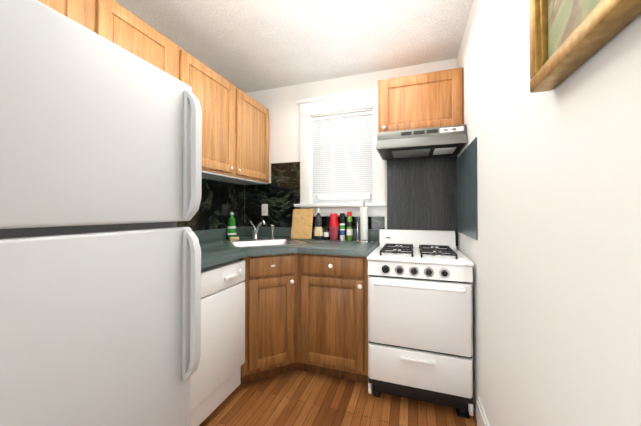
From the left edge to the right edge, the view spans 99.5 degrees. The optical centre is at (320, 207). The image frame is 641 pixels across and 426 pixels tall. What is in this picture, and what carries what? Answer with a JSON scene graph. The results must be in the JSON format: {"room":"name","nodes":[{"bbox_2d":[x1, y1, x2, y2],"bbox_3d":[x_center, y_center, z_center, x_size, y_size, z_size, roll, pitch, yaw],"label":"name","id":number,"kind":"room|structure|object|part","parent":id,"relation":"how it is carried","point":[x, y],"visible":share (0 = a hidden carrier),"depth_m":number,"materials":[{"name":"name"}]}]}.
{"room":"kitchen","nodes":[
{"label":"kitchen","id":0,"kind":"room"},
{"bbox_2d":[114,0,472,92],"bbox_3d":[-0.448,-1.261,0.751,2.244,0.060,4.140,0,-1,19],"label":"ceiling","id":1,"kind":"structure","parent":0,"point":[246,46],"depth_m":1.90,"materials":[{"name":"white paint"}]},
{"bbox_2d":[199,370,476,425],"bbox_3d":[-0.448,1.239,0.719,2.244,0.060,4.140,0,-1,19],"label":"floor","id":2,"kind":"structure","parent":0,"point":[298,398],"depth_m":1.66,"materials":[{"name":"brown wood"}]},
{"bbox_2d":[0,0,201,425],"bbox_3d":[-0.988,0.340,0.894,0.815,1.742,0.760,0,-1,19],"label":"fridge","id":3,"kind":"object","parent":2,"relation":"on","point":[100,197],"visible":1,"depth_m":0.79,"materials":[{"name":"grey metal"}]},
{"bbox_2d":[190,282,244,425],"bbox_3d":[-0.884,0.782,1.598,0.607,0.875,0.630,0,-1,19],"label":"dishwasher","id":4,"kind":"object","parent":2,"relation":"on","point":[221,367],"depth_m":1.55,"materials":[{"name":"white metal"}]},
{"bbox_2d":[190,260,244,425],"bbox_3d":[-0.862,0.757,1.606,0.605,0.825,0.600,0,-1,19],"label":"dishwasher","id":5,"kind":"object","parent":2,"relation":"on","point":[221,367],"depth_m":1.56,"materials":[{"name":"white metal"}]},
{"bbox_2d":[199,234,288,383],"bbox_3d":[-0.617,0.757,2.299,0.661,0.944,0.867,0,-1,19],"label":"base cabinet","id":6,"kind":"object","parent":2,"relation":"on","point":[246,241],"depth_m":1.95,"materials":[{"name":"brown wood"}]},
{"bbox_2d":[253,238,378,383],"bbox_3d":[0.010,0.754,2.085,0.766,0.944,0.867,0,-1,19],"label":"base cabinet","id":7,"kind":"object","parent":2,"relation":"on","point":[276,299],"depth_m":1.89,"materials":[{"name":"brown wood"}]},
{"bbox_2d":[200,246,360,297],"bbox_3d":[-0.380,0.304,1.890,1.376,0.040,1.497,0,-1,19],"label":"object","id":8,"kind":"structure","parent":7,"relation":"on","point":[319,274],"depth_m":1.87,"materials":[{"name":"brown wood"}]},
{"bbox_2d":[227,212,236,239],"bbox_3d":[-0.815,0.165,2.496,0.084,0.251,0.051,0,-1,-16],"label":"dish soap","id":9,"kind":"object","parent":8,"relation":"on","point":[231,230],"visible":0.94,"depth_m":2.48,"materials":[{"name":"green plastic"}]},
{"bbox_2d":[222,220,307,247],"bbox_3d":[-0.474,0.279,2.266,0.600,0.350,0.510,0,-1,-28],"label":"sink","id":10,"kind":"object","parent":8,"relation":"in","point":[255,242],"depth_m":2.38,"materials":[{"name":"white metal"}]},
{"bbox_2d":[291,208,313,238],"bbox_3d":[-0.171,0.148,2.546,0.207,0.290,0.016,0,-14,19],"label":"cutting board","id":11,"kind":"object","parent":8,"relation":"on","point":[302,223],"visible":0.98,"depth_m":2.54,"materials":[{"name":"brown wood"}]},
{"bbox_2d":[314,208,322,239],"bbox_3d":[-0.019,0.147,2.473,0.084,0.286,0.053,0,-1,19],"label":"wine bottle","id":12,"kind":"object","parent":8,"relation":"on","point":[318,232],"visible":1,"depth_m":2.45,"materials":[{"name":"grey glass"}]},
{"bbox_2d":[324,227,328,239],"bbox_3d":[0.054,0.232,2.457,0.053,0.115,0.053,0,-1,19],"label":"spice jar","id":13,"kind":"object","parent":8,"relation":"on","point":[326,233],"visible":0.98,"depth_m":2.44,"materials":[{"name":"black"}]},
{"bbox_2d":[329,213,338,240],"bbox_3d":[0.120,0.169,2.425,0.095,0.240,0.095,0,-1,19],"label":"cups","id":14,"kind":"object","parent":8,"relation":"on","point":[333,226],"visible":1,"depth_m":2.39,"materials":[{"name":"red plastic"}]},
{"bbox_2d":[340,213,344,240],"bbox_3d":[0.194,0.167,2.405,0.049,0.244,0.049,0,-1,19],"label":"deodorant spray","id":15,"kind":"object","parent":8,"relation":"on","point":[342,226],"visible":1,"depth_m":2.38,"materials":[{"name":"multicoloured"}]},
{"bbox_2d":[347,211,352,240],"bbox_3d":[0.255,0.160,2.385,0.053,0.258,0.053,0,-1,19],"label":"aerosol can","id":16,"kind":"object","parent":8,"relation":"on","point":[349,227],"visible":1,"depth_m":2.36,"materials":[{"name":"green metal"}]},
{"bbox_2d":[356,198,372,242],"bbox_3d":[0.371,0.102,2.304,0.150,0.372,0.150,0,-1,19],"label":"towel stand","id":17,"kind":"object","parent":8,"relation":"on","point":[363,213],"visible":1,"depth_m":2.28,"materials":[{"name":"white paper"}]},
{"bbox_2d":[367,229,473,418],"bbox_3d":[0.678,0.701,1.911,0.606,1.045,0.710,0,-1,19],"label":"stove","id":18,"kind":"object","parent":2,"relation":"on","point":[420,317],"visible":1,"depth_m":1.63,"materials":[{"name":"white metal"}]},
{"bbox_2d":[246,58,457,248],"bbox_3d":[0.188,0.013,2.599,2.004,2.440,0.200,0,-1,19],"label":"wall","id":19,"kind":"structure","parent":0,"point":[281,105],"depth_m":2.65,"materials":[{"name":"white paint"}]},
{"bbox_2d":[192,226,244,241],"bbox_3d":[-1.022,0.236,2.110,0.020,0.099,1.497,0,-1,19],"label":"backsplash","id":20,"kind":"structure","parent":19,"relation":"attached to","point":[203,236],"depth_m":2.35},
{"bbox_2d":[262,204,267,215],"bbox_3d":[-0.563,0.019,2.737,0.070,0.116,0.008,0,-1,19],"label":"socket","id":21,"kind":"object","parent":19,"relation":"attached to","point":[264,206],"depth_m":2.73,"materials":[{"name":"white plastic"}]},
{"bbox_2d":[245,226,378,237],"bbox_3d":[-0.133,0.242,2.587,1.356,0.099,0.020,0,-1,19],"label":"backsplash","id":22,"kind":"structure","parent":19,"relation":"attached to","point":[248,229],"depth_m":2.64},
{"bbox_2d":[294,89,386,216],"bbox_3d":[0.200,-0.478,2.567,0.870,1.110,0.265,0,-1,19],"label":"window","id":23,"kind":"structure","parent":19,"relation":"in","point":[312,108],"depth_m":2.50,"materials":[{"name":"white"}]},
{"bbox_2d":[313,111,371,195],"bbox_3d":[0.199,-0.498,2.535,0.568,0.753,0.038,0,-1,19],"label":"window blinds","id":24,"kind":"object","parent":23,"relation":"attached to","point":[342,152],"visible":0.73,"depth_m":2.53,"materials":[{"name":"white plastic"}]},
{"bbox_3d":[0.228,-0.456,2.621,0.576,0.838,0.075,0,-1,19],"label":"window sash","id":25,"kind":"part","parent":23,"relation":"part of","materials":[{"name":"white wood"}]},
{"bbox_2d":[378,67,462,131],"bbox_3d":[0.767,-0.768,2.128,0.591,0.440,0.331,0,-1,19],"label":"upper cabinet","id":26,"kind":"object","parent":19,"relation":"attached to","point":[426,100],"visible":0.88,"depth_m":1.98,"materials":[{"name":"brown wood"}]},
{"bbox_2d":[376,124,467,159],"bbox_3d":[0.748,-0.481,2.060,0.586,0.132,0.449,0,-1,19],"label":"range hood","id":27,"kind":"object","parent":26,"relation":"attached to","point":[444,141],"visible":1,"depth_m":1.90,"materials":[{"name":"silver metal"}]},
{"bbox_2d":[387,156,457,245],"bbox_3d":[0.840,-0.082,2.268,0.552,0.780,0.006,0,-1,19],"label":"panel","id":28,"kind":"object","parent":19,"relation":"attached to","point":[421,193],"visible":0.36,"depth_m":2.26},
{"bbox_2d":[457,0,640,425],"bbox_3d":[0.558,-0.015,0.392,0.120,2.440,4.140,0,-1,19],"label":"wall","id":29,"kind":"structure","parent":0,"point":[552,253],"depth_m":0.70,"materials":[{"name":"white paint"}]},
{"bbox_2d":[457,137,477,239],"bbox_3d":[0.984,-0.104,1.844,0.006,0.575,0.701,0,-1,19],"label":"panel","id":30,"kind":"object","parent":29,"relation":"attached to","point":[467,218],"visible":0.86,"depth_m":1.72,"materials":[{"name":"grey metal"}]},
{"bbox_2d":[477,397,489,425],"bbox_3d":[0.365,1.107,0.021,0.014,0.185,3.100,0,-1,19],"label":"baseboard","id":31,"kind":"structure","parent":29,"relation":"attached to","point":[482,420],"depth_m":1.41,"materials":[{"name":"white wood"}]},
{"bbox_2d":[529,0,640,92],"bbox_3d":[0.434,-0.700,0.308,0.050,0.793,0.845,0,-1,19],"label":"framed painting","id":32,"kind":"object","parent":29,"relation":"attached to","point":[567,38],"visible":1,"depth_m":0.57,"materials":[{"name":"gold metal"}]},
{"bbox_3d":[-1.453,-0.007,1.078,0.120,2.440,4.140,0,-1,19],"label":"wall","id":33,"kind":"structure","parent":0,"visible":0},
{"bbox_2d":[38,0,97,33],"bbox_3d":[-1.241,-0.790,1.037,0.307,0.446,0.467,0,-1,19],"label":"upper cabinet","id":34,"kind":"object","parent":33,"relation":"attached to","point":[84,12],"depth_m":1.17,"materials":[{"name":"brown wood"}]},
{"bbox_2d":[98,0,177,78],"bbox_3d":[-1.091,-0.785,1.478,0.307,0.446,0.466,0,-1,19],"label":"upper cabinet","id":35,"kind":"object","parent":33,"relation":"attached to","point":[116,24],"depth_m":1.41,"materials":[{"name":"brown wood"}]},
{"bbox_2d":[178,46,268,183],"bbox_3d":[-0.830,-0.627,2.241,0.307,0.742,1.146,0,-1,19],"label":"upper cabinet","id":36,"kind":"object","parent":33,"relation":"attached to","point":[235,134],"depth_m":2.12,"materials":[{"name":"brown wood"}]},
{"label":"outside","id":37,"kind":"structure","parent":0,"visible":0},
{"bbox_2d":[320,194,368,198],"bbox_3d":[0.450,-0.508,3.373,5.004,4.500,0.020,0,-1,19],"label":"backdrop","id":38,"kind":"structure","parent":37,"point":[342,196],"depth_m":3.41,"materials":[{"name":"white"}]}
]}

